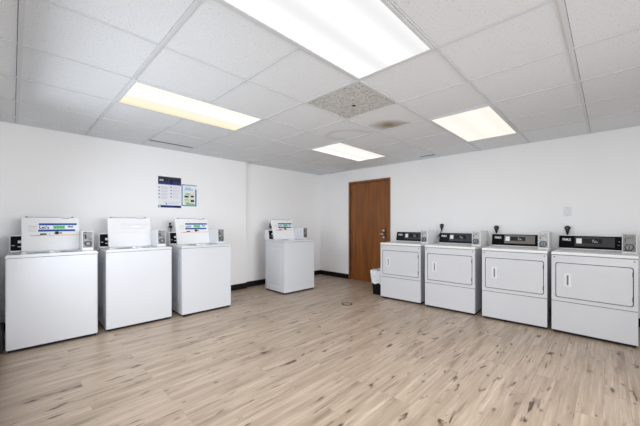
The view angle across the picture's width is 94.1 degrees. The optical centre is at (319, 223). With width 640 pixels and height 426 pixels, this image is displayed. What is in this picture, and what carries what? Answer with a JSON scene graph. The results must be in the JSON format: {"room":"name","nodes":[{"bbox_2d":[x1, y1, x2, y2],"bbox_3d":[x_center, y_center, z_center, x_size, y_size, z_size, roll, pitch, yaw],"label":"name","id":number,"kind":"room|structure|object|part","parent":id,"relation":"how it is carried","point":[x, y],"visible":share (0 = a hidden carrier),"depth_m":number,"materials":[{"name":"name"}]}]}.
{"room":"laundry","nodes":[
{"label":"laundry","id":0,"kind":"room"},
{"bbox_2d":[0,121,319,321],"bbox_3d":[-1.791,0.029,5.110,0.240,2.298,5.035,0,0,44],"label":"wall","id":1,"kind":"structure","parent":0,"point":[44,172],"depth_m":4.17,"materials":[{"name":"paint"}]},
{"bbox_2d":[3,270,319,331],"bbox_3d":[-1.723,1.129,5.045,0.068,0.098,5.019,0,0,44],"label":"baseboard","id":2,"kind":"structure","parent":1,"relation":"attached to","point":[262,281],"depth_m":5.49,"materials":[{"name":"black plastic"}]},
{"bbox_2d":[158,176,180,207],"bbox_3d":[-2.248,-0.459,4.463,0.005,0.458,0.326,0,0,44],"label":"poster","id":3,"kind":"object","parent":1,"relation":"attached to","point":[169,188],"visible":1,"depth_m":4.46,"materials":[{"name":"white paper"}]},
{"bbox_2d":[159,187,179,203],"bbox_3d":[-2.253,-0.412,4.455,0.001,0.272,0.297,0,0,44],"label":"print","id":4,"kind":"object","parent":3,"relation":"on","point":[167,195],"depth_m":4.46,"materials":[{"name":"white paper"}]},
{"bbox_2d":[167,221,172,231],"bbox_3d":[-2.234,0.064,4.450,0.042,0.178,0.072,0,0,44],"label":"wall outlet","id":5,"kind":"object","parent":1,"relation":"attached to","point":[169,223],"visible":0.98,"depth_m":4.44,"materials":[{"name":"white plastic"}]},
{"bbox_2d":[181,184,196,205],"bbox_3d":[-2.050,-0.431,4.668,0.004,0.333,0.231,0,0,44],"label":"poster","id":6,"kind":"object","parent":1,"relation":"attached to","point":[188,192],"visible":1,"depth_m":4.66,"materials":[{"name":"white paper"}]},
{"bbox_2d":[184,187,193,204],"bbox_3d":[-2.045,-0.421,4.670,0.001,0.266,0.157,0,0,44],"label":"print","id":7,"kind":"object","parent":6,"relation":"attached to","point":[188,191],"depth_m":4.66,"materials":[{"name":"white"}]},
{"bbox_2d":[0,0,639,174],"bbox_3d":[0.582,-1.170,2.809,6.850,0.140,5.315,0,0,44],"label":"ceiling","id":8,"kind":"structure","parent":0,"point":[213,34],"depth_m":2.23,"materials":[{"name":"tile"}]},
{"bbox_2d":[116,80,263,130],"bbox_3d":[-1.222,-1.126,2.929,0.594,0.059,1.204,0,0,44],"label":"ceiling light","id":9,"kind":"object","parent":8,"relation":"attached to","point":[138,94],"visible":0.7,"depth_m":2.84,"materials":[{"name":"white glowing translucent plastic diffuser"}]},
{"bbox_2d":[0,0,639,174],"bbox_3d":[0.575,-1.107,2.816,6.470,0.012,5.035,0,0,44],"label":"ceiling grid","id":10,"kind":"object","parent":8,"relation":"attached to","point":[21,7],"depth_m":2.32,"materials":[{"name":"white metal"}]},
{"bbox_2d":[218,0,434,79],"bbox_3d":[0.092,-1.126,1.655,0.594,0.059,1.204,0,0,44],"label":"ceiling light","id":11,"kind":"object","parent":8,"relation":"attached to","point":[362,39],"visible":0.91,"depth_m":1.70,"materials":[{"name":"white glowing translucent plastic diffuser"}]},
{"bbox_2d":[310,142,386,161],"bbox_3d":[0.477,-1.126,4.681,0.594,0.059,1.204,0,0,44],"label":"ceiling light","id":12,"kind":"object","parent":8,"relation":"attached to","point":[339,149],"visible":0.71,"depth_m":4.64,"materials":[{"name":"white glowing translucent plastic diffuser"}]},
{"bbox_2d":[429,105,518,141],"bbox_3d":[1.790,-1.126,3.407,0.594,0.059,1.204,0,0,44],"label":"ceiling light","id":13,"kind":"object","parent":8,"relation":"attached to","point":[485,122],"visible":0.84,"depth_m":3.33,"materials":[{"name":"white glowing translucent plastic diffuser"}]},
{"bbox_2d":[0,274,639,425],"bbox_3d":[0.582,1.228,2.809,7.050,0.100,5.635,0,0,44],"label":"floor","id":14,"kind":"structure","parent":0,"point":[268,357],"depth_m":2.40,"materials":[{"name":"plastic"}]},
{"bbox_2d":[0,322,3,353],"bbox_3d":[-2.960,1.045,2.769,0.240,0.263,0.031,0,0,44],"label":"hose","id":15,"kind":"object","parent":14,"relation":"on","point":[1,323],"visible":1,"depth_m":2.69,"materials":[{"name":"black rubber"}]},
{"bbox_2d":[5,216,97,352],"bbox_3d":[-2.775,0.553,3.106,0.670,1.248,0.594,0,0,-44],"label":"washing machine","id":16,"kind":"object","parent":14,"relation":"on","point":[52,266],"visible":1,"depth_m":2.95,"materials":[{"name":"white metal"}]},
{"bbox_2d":[10,235,20,251],"bbox_3d":[-2.975,0.208,3.233,0.537,0.166,0.135,0,0,-44],"label":"control panel","id":17,"kind":"object","parent":16,"relation":"attached to","point":[15,240],"depth_m":3.03,"materials":[{"name":"black plastic"}]},
{"bbox_3d":[-2.905,0.116,3.228,0.464,0.363,0.025,0,-14,-44],"label":"lid","id":18,"kind":"part","parent":16,"relation":"part of","materials":[{"name":"white metal"}]},
{"bbox_2d":[31,250,74,256],"bbox_3d":[-2.735,0.310,3.064,0.470,0.025,0.470,0,0,-44],"label":"lid","id":19,"kind":"object","parent":16,"relation":"in","point":[34,253],"depth_m":2.96,"materials":[{"name":"white metal"}]},
{"bbox_3d":[-2.497,0.177,3.206,0.083,0.172,0.006,0,0,-44],"label":"plate","id":20,"kind":"part","parent":16,"relation":"part of","materials":[{"name":"metal"}]},
{"bbox_2d":[97,217,171,331],"bbox_3d":[-2.268,0.551,3.645,0.670,1.253,0.594,0,0,-45],"label":"washing machine","id":21,"kind":"object","parent":14,"relation":"on","point":[135,259],"visible":1,"depth_m":3.48,"materials":[{"name":"white metal"}]},
{"bbox_2d":[97,233,107,247],"bbox_3d":[-2.470,0.208,3.768,0.537,0.166,0.135,0,0,-45],"label":"control panel","id":22,"kind":"object","parent":21,"relation":"attached to","point":[102,238],"depth_m":3.57,"materials":[{"name":"black plastic"}]},
{"bbox_3d":[-2.395,0.114,3.758,0.464,0.363,0.025,0,-11,-45],"label":"lid","id":23,"kind":"part","parent":21,"relation":"part of","materials":[{"name":"white metal"}]},
{"bbox_2d":[119,247,150,251],"bbox_3d":[-2.228,0.310,3.604,0.470,0.025,0.470,0,0,-45],"label":"lid","id":24,"kind":"object","parent":21,"relation":"in","point":[121,249],"depth_m":3.44,"materials":[{"name":"white metal"}]},
{"bbox_3d":[-1.993,0.177,3.750,0.083,0.172,0.006,0,0,-45],"label":"plate","id":25,"kind":"part","parent":21,"relation":"part of","materials":[{"name":"metal"}]},
{"bbox_2d":[166,218,230,315],"bbox_3d":[-1.694,0.553,4.163,0.594,1.248,0.670,0,0,45],"label":"washing machine","id":26,"kind":"object","parent":14,"relation":"on","point":[201,259],"visible":0.99,"depth_m":3.98,"materials":[{"name":"white metal"}]},
{"bbox_2d":[167,232,176,243],"bbox_3d":[-1.895,0.208,4.284,0.145,0.166,0.539,0,0,44],"label":"control panel","id":27,"kind":"object","parent":26,"relation":"attached to","point":[171,236],"depth_m":4.09,"materials":[{"name":"black plastic"}]},
{"bbox_3d":[-1.827,0.116,4.281,0.464,0.363,0.025,0,-14,-45],"label":"lid","id":28,"kind":"part","parent":26,"relation":"part of","materials":[{"name":"white metal"}]},
{"bbox_3d":[-1.418,0.177,4.269,0.006,0.172,0.083,0,0,45],"label":"plate","id":29,"kind":"part","parent":26,"relation":"part of","materials":[{"name":"silver metal"}]},
{"bbox_2d":[265,219,314,293],"bbox_3d":[-0.544,0.553,5.318,0.670,1.248,0.594,0,0,-44],"label":"washing machine","id":30,"kind":"object","parent":14,"relation":"on","point":[289,255],"visible":1,"depth_m":5.14,"materials":[{"name":"white metal"}]},
{"bbox_2d":[265,230,272,239],"bbox_3d":[-0.745,0.208,5.443,0.537,0.166,0.135,0,0,-44],"label":"control panel","id":31,"kind":"object","parent":30,"relation":"attached to","point":[268,233],"depth_m":5.24,"materials":[{"name":"black"}]},
{"bbox_3d":[-0.676,0.116,5.439,0.464,0.363,0.025,0,-14,-44],"label":"lid","id":32,"kind":"part","parent":30,"relation":"part of","materials":[{"name":"white metal"}]},
{"bbox_3d":[-0.267,0.177,5.420,0.083,0.172,0.006,0,0,-44],"label":"plate","id":33,"kind":"part","parent":30,"relation":"part of","materials":[{"name":"metal"}]},
{"bbox_2d":[372,283,380,294],"bbox_3d":[1.013,0.985,4.992,0.200,0.385,0.290,0,0,44],"label":"trash bin","id":34,"kind":"object","parent":14,"relation":"on","point":[376,287],"visible":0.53,"depth_m":4.90,"materials":[{"name":"black plastic"}]},
{"bbox_2d":[370,268,380,284],"bbox_3d":[1.013,0.890,4.993,0.224,0.230,0.318,0,0,44],"label":"liner","id":35,"kind":"object","parent":34,"relation":"on","point":[375,273],"visible":0.56,"depth_m":4.89,"materials":[{"name":"plastic"}]},
{"bbox_2d":[380,230,437,303],"bbox_3d":[1.427,0.642,4.752,0.653,1.070,0.710,0,0,41],"label":"dryer","id":36,"kind":"object","parent":14,"relation":"on","point":[402,259],"visible":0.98,"depth_m":4.49,"materials":[{"name":"metal"}]},
{"bbox_3d":[1.055,0.604,4.610,0.062,0.148,0.006,0,0,41],"label":"handle","id":37,"kind":"part","parent":36,"relation":"part of","materials":[{"name":"white plastic"}]},
{"bbox_3d":[1.204,0.608,4.491,0.574,0.360,0.013,0,0,41],"label":"door","id":38,"kind":"part","parent":36,"relation":"part of","materials":[{"name":"metal"}]},
{"bbox_3d":[1.204,0.994,4.496,0.646,0.312,0.013,0,0,41],"label":"panel","id":39,"kind":"part","parent":36,"relation":"part of","materials":[{"name":"metal"}]},
{"bbox_3d":[1.204,0.589,4.496,0.646,0.486,0.013,0,0,41],"label":"panel","id":40,"kind":"part","parent":36,"relation":"part of","materials":[{"name":"metal"}]},
{"bbox_3d":[1.424,0.323,4.748,0.652,0.031,0.698,0,0,41],"label":"panel","id":41,"kind":"part","parent":36,"relation":"part of","materials":[{"name":"white metal"}]},
{"bbox_3d":[1.554,0.216,4.914,0.338,0.110,0.029,0,0,41],"label":"inset panel","id":42,"kind":"part","parent":36,"relation":"part of","materials":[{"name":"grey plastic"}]},
{"bbox_3d":[1.579,0.202,4.522,0.093,0.178,0.006,0,0,41],"label":"plate","id":43,"kind":"part","parent":36,"relation":"part of","materials":[{"name":"metal"}]},
{"bbox_2d":[425,230,488,314],"bbox_3d":[1.952,0.642,4.245,0.653,1.070,0.710,0,0,42],"label":"dryer","id":44,"kind":"object","parent":14,"relation":"on","point":[453,265],"visible":0.99,"depth_m":4.00,"materials":[{"name":"white metal"}]},
{"bbox_3d":[1.577,0.604,4.111,0.062,0.148,0.006,0,0,42],"label":"handle","id":45,"kind":"part","parent":44,"relation":"part of","materials":[{"name":"white plastic"}]},
{"bbox_3d":[1.724,0.994,3.994,0.646,0.312,0.013,0,0,42],"label":"panel","id":46,"kind":"part","parent":44,"relation":"part of","materials":[{"name":"metal"}]},
{"bbox_3d":[1.724,0.589,3.994,0.646,0.486,0.013,0,0,42],"label":"panel","id":47,"kind":"part","parent":44,"relation":"part of","materials":[{"name":"metal"}]},
{"bbox_3d":[1.725,0.608,3.989,0.574,0.360,0.013,0,0,42],"label":"door","id":48,"kind":"part","parent":44,"relation":"part of","materials":[{"name":"metal"}]},
{"bbox_3d":[1.950,0.323,4.242,0.652,0.031,0.698,0,0,42],"label":"panel","id":49,"kind":"part","parent":44,"relation":"part of","materials":[{"name":"white metal"}]},
{"bbox_3d":[2.083,0.216,4.405,0.338,0.110,0.029,0,0,42],"label":"inset panel","id":50,"kind":"part","parent":44,"relation":"part of","materials":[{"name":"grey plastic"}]},
{"bbox_3d":[2.100,0.202,4.012,0.093,0.178,0.006,0,0,42],"label":"plate","id":51,"kind":"part","parent":44,"relation":"part of","materials":[{"name":"metal"}]},
{"bbox_2d":[482,231,552,328],"bbox_3d":[2.484,0.642,3.748,0.653,1.070,0.710,0,0,42],"label":"dryer","id":52,"kind":"object","parent":14,"relation":"on","point":[516,269],"visible":1,"depth_m":3.50,"materials":[{"name":"metal"}]},
{"bbox_3d":[2.111,0.604,3.610,0.062,0.148,0.006,0,0,42],"label":"handle","id":53,"kind":"part","parent":52,"relation":"part of","materials":[{"name":"white plastic"}]},
{"bbox_3d":[2.260,0.994,3.495,0.646,0.312,0.013,0,0,42],"label":"panel","id":54,"kind":"part","parent":52,"relation":"part of","materials":[{"name":"metal"}]},
{"bbox_3d":[2.260,0.589,3.495,0.646,0.486,0.013,0,0,42],"label":"panel","id":55,"kind":"part","parent":52,"relation":"part of","materials":[{"name":"metal"}]},
{"bbox_3d":[2.260,0.608,3.489,0.574,0.360,0.013,0,0,42],"label":"door","id":56,"kind":"part","parent":52,"relation":"part of","materials":[{"name":"metal"}]},
{"bbox_3d":[2.482,0.323,3.745,0.652,0.031,0.698,0,0,42],"label":"panel","id":57,"kind":"part","parent":52,"relation":"part of","materials":[{"name":"white metal"}]},
{"bbox_3d":[2.613,0.216,3.910,0.338,0.110,0.029,0,0,42],"label":"inset panel","id":58,"kind":"part","parent":52,"relation":"part of","materials":[{"name":"grey"}]},
{"bbox_3d":[2.635,0.202,3.517,0.093,0.177,0.007,0,0,42],"label":"plate","id":59,"kind":"part","parent":52,"relation":"part of","materials":[{"name":"silver metal"}]},
{"bbox_2d":[551,233,638,347],"bbox_3d":[2.990,0.642,3.251,0.710,1.070,0.653,0,0,-44],"label":"dryer","id":60,"kind":"object","parent":14,"relation":"on","point":[594,279],"visible":1,"depth_m":3.01,"materials":[{"name":"metal"}]},
{"bbox_3d":[2.608,0.604,3.139,0.006,0.148,0.062,0,0,-44],"label":"handle","id":61,"kind":"part","parent":60,"relation":"part of","materials":[{"name":"white plastic"}]},
{"bbox_3d":[2.748,0.589,3.014,0.013,0.486,0.646,0,0,-44],"label":"panel","id":62,"kind":"part","parent":60,"relation":"part of","materials":[{"name":"metal"}]},
{"bbox_3d":[2.748,0.608,3.009,0.013,0.360,0.574,0,0,-44],"label":"door","id":63,"kind":"part","parent":60,"relation":"part of","materials":[{"name":"metal"}]},
{"bbox_3d":[2.987,0.323,3.248,0.698,0.031,0.652,0,0,-44],"label":"panel","id":64,"kind":"part","parent":60,"relation":"part of","materials":[{"name":"white metal"}]},
{"bbox_3d":[2.748,0.994,3.014,0.013,0.312,0.646,0,0,-44],"label":"panel","id":65,"kind":"part","parent":60,"relation":"part of","materials":[{"name":"metal"}]},
{"bbox_3d":[3.130,0.216,3.403,0.029,0.110,0.338,0,0,-44],"label":"inset panel","id":66,"kind":"part","parent":60,"relation":"part of","materials":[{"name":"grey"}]},
{"bbox_3d":[3.114,0.245,3.001,0.028,0.070,0.070,0,0,-44],"label":"coin knob","id":67,"kind":"part","parent":60,"relation":"part of","materials":[{"name":"grey metal"}]},
{"bbox_3d":[3.124,0.202,3.010,0.006,0.178,0.093,0,0,-44],"label":"plate","id":68,"kind":"part","parent":60,"relation":"part of","materials":[{"name":"grey metal"}]},
{"bbox_2d":[320,126,639,317],"bbox_3d":[2.383,0.029,4.667,6.850,2.298,0.140,0,0,44],"label":"wall","id":69,"kind":"structure","parent":0,"point":[526,188],"depth_m":4.23,"materials":[{"name":"paint"}]},
{"bbox_2d":[2,121,639,174],"bbox_3d":[0.575,-1.102,2.816,6.470,0.004,5.035,0,0,44],"label":"trim","id":70,"kind":"structure","parent":69,"relation":"attached to","point":[2,121],"depth_m":4.13,"materials":[{"name":"white metal"}]},
{"bbox_2d":[349,177,389,281],"bbox_3d":[0.984,0.160,5.960,0.992,2.036,0.172,0,0,44],"label":"door","id":71,"kind":"structure","parent":69,"relation":"in","point":[369,200],"depth_m":5.97,"materials":[{"name":"brown wood"}]},
{"bbox_2d":[320,270,639,326],"bbox_3d":[2.324,1.129,4.621,6.470,0.098,0.008,0,0,44],"label":"baseboard","id":72,"kind":"structure","parent":69,"relation":"attached to","point":[329,273],"depth_m":6.52,"materials":[{"name":"black plastic"}]},
{"bbox_2d":[493,225,501,232],"bbox_3d":[2.597,0.086,4.355,0.118,0.122,0.010,0,0,44],"label":"wall outlet","id":73,"kind":"object","parent":69,"relation":"attached to","point":[500,226],"visible":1,"depth_m":4.34,"materials":[{"name":"white plastic"}]},
{"bbox_2d":[564,207,570,215],"bbox_3d":[3.162,-0.148,3.808,0.078,0.118,0.010,0,0,44],"label":"blank wall plate","id":74,"kind":"object","parent":69,"relation":"attached to","point":[567,210],"visible":1,"depth_m":3.81,"materials":[{"name":"white plastic"}]},
{"bbox_2d":[564,226,570,234],"bbox_3d":[3.144,0.360,3.782,0.068,0.652,0.054,0,0,44],"label":"power cord","id":75,"kind":"object","parent":69,"relation":"attached to","point":[567,228],"visible":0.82,"depth_m":3.78,"materials":[{"name":"black plastic"}]},
{"bbox_2d":[563,225,574,233],"bbox_3d":[3.170,0.082,3.799,0.118,0.122,0.010,0,0,44],"label":"wall outlet","id":76,"kind":"object","parent":69,"relation":"attached to","point":[572,230],"visible":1,"depth_m":3.78,"materials":[{"name":"white plastic"}]}
]}

